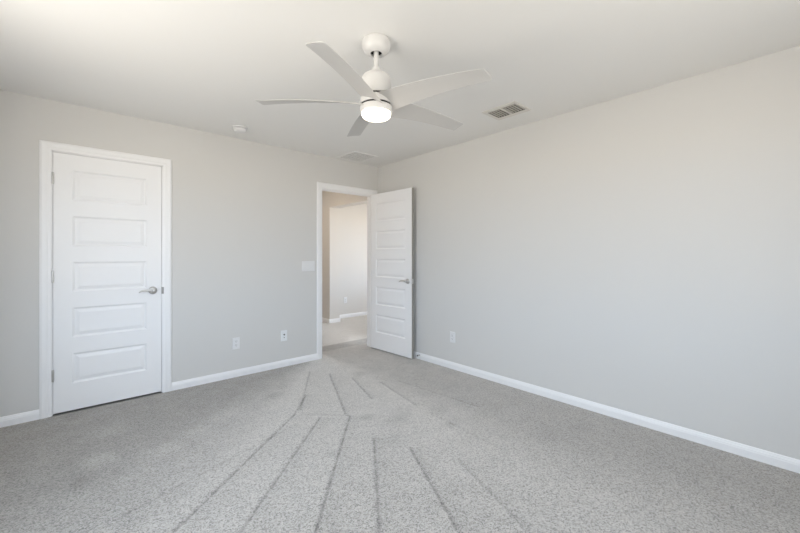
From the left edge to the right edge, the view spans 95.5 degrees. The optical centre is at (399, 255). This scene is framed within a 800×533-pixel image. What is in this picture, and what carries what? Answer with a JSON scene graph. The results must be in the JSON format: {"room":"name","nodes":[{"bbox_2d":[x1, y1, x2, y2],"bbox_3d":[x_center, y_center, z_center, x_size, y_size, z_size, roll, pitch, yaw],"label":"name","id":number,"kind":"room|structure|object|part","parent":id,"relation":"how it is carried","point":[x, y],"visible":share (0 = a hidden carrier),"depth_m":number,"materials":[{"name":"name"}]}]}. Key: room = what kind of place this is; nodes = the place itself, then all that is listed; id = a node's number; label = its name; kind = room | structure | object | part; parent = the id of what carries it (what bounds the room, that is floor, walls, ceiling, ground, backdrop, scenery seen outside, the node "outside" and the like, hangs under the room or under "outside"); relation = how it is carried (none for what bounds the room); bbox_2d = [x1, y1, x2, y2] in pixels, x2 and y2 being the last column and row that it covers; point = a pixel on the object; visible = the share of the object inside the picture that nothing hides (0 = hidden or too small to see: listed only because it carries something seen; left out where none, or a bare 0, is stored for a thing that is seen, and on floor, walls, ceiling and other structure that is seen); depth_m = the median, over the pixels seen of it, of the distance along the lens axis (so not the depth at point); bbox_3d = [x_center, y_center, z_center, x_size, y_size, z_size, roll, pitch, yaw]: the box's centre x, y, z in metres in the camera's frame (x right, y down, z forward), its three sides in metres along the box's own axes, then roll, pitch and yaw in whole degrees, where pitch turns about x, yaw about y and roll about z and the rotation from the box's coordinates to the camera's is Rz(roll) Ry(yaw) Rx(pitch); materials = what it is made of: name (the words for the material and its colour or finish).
{"room":"empty bedroom","nodes":[
{"label":"empty bedroom","id":0,"kind":"room"},
{"bbox_2d":[0,89,377,416],"bbox_3d":[-1.765,0.024,3.709,3.835,2.440,0.115,0,0,-42],"label":"wall","id":1,"kind":"structure","parent":0,"point":[244,212],"depth_m":3.52,"materials":[{"name":"white paint"}]},
{"bbox_2d":[0,409,38,427],"bbox_3d":[-2.898,1.207,2.605,0.443,0.073,0.013,0,0,-42],"label":"baseboard","id":2,"kind":"structure","parent":1,"relation":"attached to","point":[14,419],"depth_m":2.68,"materials":[{"name":"white paint"}]},
{"bbox_2d":[39,140,171,418],"bbox_3d":[-2.456,0.185,3.088,0.860,2.116,0.149,0,0,-42],"label":"trim","id":3,"kind":"structure","parent":1,"relation":"attached to","point":[46,148],"depth_m":2.80,"materials":[{"name":"white paint"}]},
{"bbox_2d":[51,152,160,413],"bbox_3d":[-2.416,0.216,3.035,0.718,2.026,0.090,0,0,-42],"label":"door","id":4,"kind":"structure","parent":1,"relation":"in","point":[106,273],"depth_m":3.02,"materials":[{"name":"white paint"}]},
{"bbox_2d":[232,337,239,349],"bbox_3d":[-1.673,0.901,3.709,0.072,0.118,0.008,0,0,-42],"label":"wall outlet","id":5,"kind":"object","parent":1,"relation":"attached to","point":[235,341],"visible":1,"depth_m":3.71,"materials":[{"name":"white plastic"}]},
{"bbox_2d":[172,353,316,390],"bbox_3d":[-1.540,1.207,3.825,1.488,0.073,0.013,0,0,-42],"label":"baseboard","id":6,"kind":"structure","parent":1,"relation":"attached to","point":[192,382],"depth_m":3.73,"materials":[{"name":"white paint"}]},
{"bbox_2d":[281,330,286,340],"bbox_3d":[-1.289,0.898,4.048,0.072,0.118,0.017,0,0,-42],"label":"cable plate","id":7,"kind":"object","parent":1,"relation":"attached to","point":[283,332],"visible":1,"depth_m":4.05,"materials":[{"name":"white plastic"}]},
{"bbox_2d":[302,261,314,270],"bbox_3d":[-1.071,0.129,4.250,0.163,0.117,0.010,0,0,-42],"label":"light switch","id":8,"kind":"object","parent":1,"relation":"attached to","point":[306,265],"visible":1,"depth_m":4.25,"materials":[{"name":"white plastic"}]},
{"bbox_2d":[317,182,376,359],"bbox_3d":[-0.691,0.185,4.675,0.912,2.116,0.149,0,0,-42],"label":"trim","id":9,"kind":"structure","parent":1,"relation":"attached to","point":[321,186],"depth_m":4.36,"materials":[{"name":"white paint"}]},
{"bbox_2d":[370,188,413,358],"bbox_3d":[-0.116,0.213,4.593,0.145,2.028,0.788,0,0,-44],"label":"door","id":10,"kind":"structure","parent":9,"relation":"attached to","point":[392,212],"depth_m":4.55,"materials":[{"name":"white paint"}]},
{"bbox_2d":[322,191,366,318],"bbox_3d":[-0.890,0.024,6.345,0.210,2.440,2.635,0,0,-42],"label":"wall","id":11,"kind":"structure","parent":0,"point":[332,202],"depth_m":6.69,"materials":[{"name":"white paint"}]},
{"bbox_2d":[322,317,328,322],"bbox_3d":[-1.570,1.207,6.934,0.013,0.073,0.850,0,0,-42],"label":"baseboard","id":12,"kind":"structure","parent":11,"relation":"attached to","point":[326,320],"depth_m":6.71,"materials":[{"name":"white paint"}]},
{"bbox_2d":[329,318,340,322],"bbox_3d":[-1.199,1.207,6.688,0.236,0.073,0.013,0,0,-42],"label":"baseboard","id":13,"kind":"object","parent":11,"relation":"attached to","point":[335,320],"visible":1,"depth_m":6.68,"materials":[{"name":"white paint"}]},
{"bbox_2d":[340,203,366,314],"bbox_3d":[-0.723,0.024,7.602,1.720,2.440,0.110,0,0,-42],"label":"wall","id":14,"kind":"structure","parent":0,"point":[353,219],"depth_m":7.33,"materials":[{"name":"white paint"}]},
{"bbox_2d":[340,311,366,318],"bbox_3d":[-0.726,1.207,7.516,1.600,0.073,0.013,0,0,-42],"label":"baseboard","id":15,"kind":"structure","parent":14,"relation":"attached to","point":[365,312],"depth_m":7.32,"materials":[{"name":"white paint"}]},
{"bbox_2d":[0,315,799,532],"bbox_3d":[-0.248,1.252,3.816,6.235,0.018,7.755,0,0,-42],"label":"floor","id":16,"kind":"structure","parent":0,"point":[359,437],"depth_m":2.15,"materials":[{"name":"carpet"}]},
{"bbox_2d":[0,0,799,166],"bbox_3d":[-0.248,-1.256,3.816,6.235,0.120,7.755,0,0,-42],"label":"ceiling","id":17,"kind":"structure","parent":0,"point":[202,65],"depth_m":2.18,"materials":[{"name":"white paint"}]},
{"bbox_2d":[232,125,247,132],"bbox_3d":[-1.502,-1.174,3.405,0.136,0.045,0.136,0,0,-42],"label":"smoke detector","id":18,"kind":"object","parent":17,"relation":"attached to","point":[237,128],"visible":1,"depth_m":3.37,"materials":[{"name":"white plastic"}]},
{"bbox_2d":[337,151,377,162],"bbox_3d":[-0.519,-1.275,4.429,0.356,0.172,0.376,0,0,-42],"label":"ceiling vent","id":19,"kind":"object","parent":17,"relation":"in","point":[355,156],"visible":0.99,"depth_m":4.45,"materials":[{"name":"white metal"}]},
{"bbox_3d":[-0.519,-1.194,4.429,0.290,0.001,0.310,0,0,-42],"label":"perforated plate","id":20,"kind":"part","parent":19,"relation":"part of","materials":[{"name":"white paint"}]},
{"bbox_2d":[255,33,491,136],"bbox_3d":[-0.095,-0.979,2.048,1.238,0.435,1.261,0,0,-42],"label":"ceiling fan","id":21,"kind":"object","parent":17,"relation":"hanging from","point":[379,102],"visible":1,"depth_m":1.95,"materials":[{"name":"white plastic"}]},
{"bbox_3d":[-0.487,-0.844,2.028,0.608,0.064,0.130,0,0,0],"label":"blade","id":22,"kind":"part","parent":21,"relation":"part of","materials":[{"name":"grey plastic"}]},
{"bbox_3d":[-0.239,-0.842,1.693,0.130,0.060,0.608,0,0,18],"label":"blade","id":23,"kind":"part","parent":21,"relation":"part of","materials":[{"name":"grey plastic"}]},
{"bbox_3d":[-0.245,-0.848,2.367,0.130,0.073,0.608,0,0,-18],"label":"blade","id":24,"kind":"part","parent":21,"relation":"part of","materials":[{"name":"grey plastic"}]},
{"bbox_3d":[0.152,-0.844,2.241,0.608,0.065,0.130,0,0,-36],"label":"blade","id":25,"kind":"part","parent":21,"relation":"part of","materials":[{"name":"grey plastic"}]},
{"bbox_3d":[0.155,-0.842,1.825,0.608,0.060,0.130,0,0,36],"label":"blade","id":26,"kind":"part","parent":21,"relation":"part of","materials":[{"name":"grey plastic"}]},
{"bbox_2d":[482,101,530,119],"bbox_3d":[0.882,-1.275,3.016,0.255,0.172,0.307,0,0,-42],"label":"ceiling vent","id":27,"kind":"object","parent":17,"relation":"in","point":[513,108],"visible":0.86,"depth_m":3.03,"materials":[{"name":"white metal"}]},
{"bbox_2d":[378,46,799,459],"bbox_3d":[1.293,0.024,3.262,0.115,2.440,4.870,0,0,-42],"label":"wall","id":28,"kind":"structure","parent":0,"point":[638,253],"depth_m":2.65,"materials":[{"name":"white paint"}]},
{"bbox_2d":[450,331,454,342],"bbox_3d":[0.573,0.898,3.970,0.008,0.118,0.072,0,0,-42],"label":"wall outlet","id":29,"kind":"object","parent":28,"relation":"attached to","point":[452,334],"visible":1,"depth_m":3.97,"materials":[{"name":"white plastic"}]},
{"bbox_2d":[414,351,799,473],"bbox_3d":[1.241,1.207,3.224,0.013,0.073,4.627,0,0,-42],"label":"baseboard","id":30,"kind":"structure","parent":28,"relation":"attached to","point":[774,459],"depth_m":2.65,"materials":[{"name":"white paint"}]}
]}

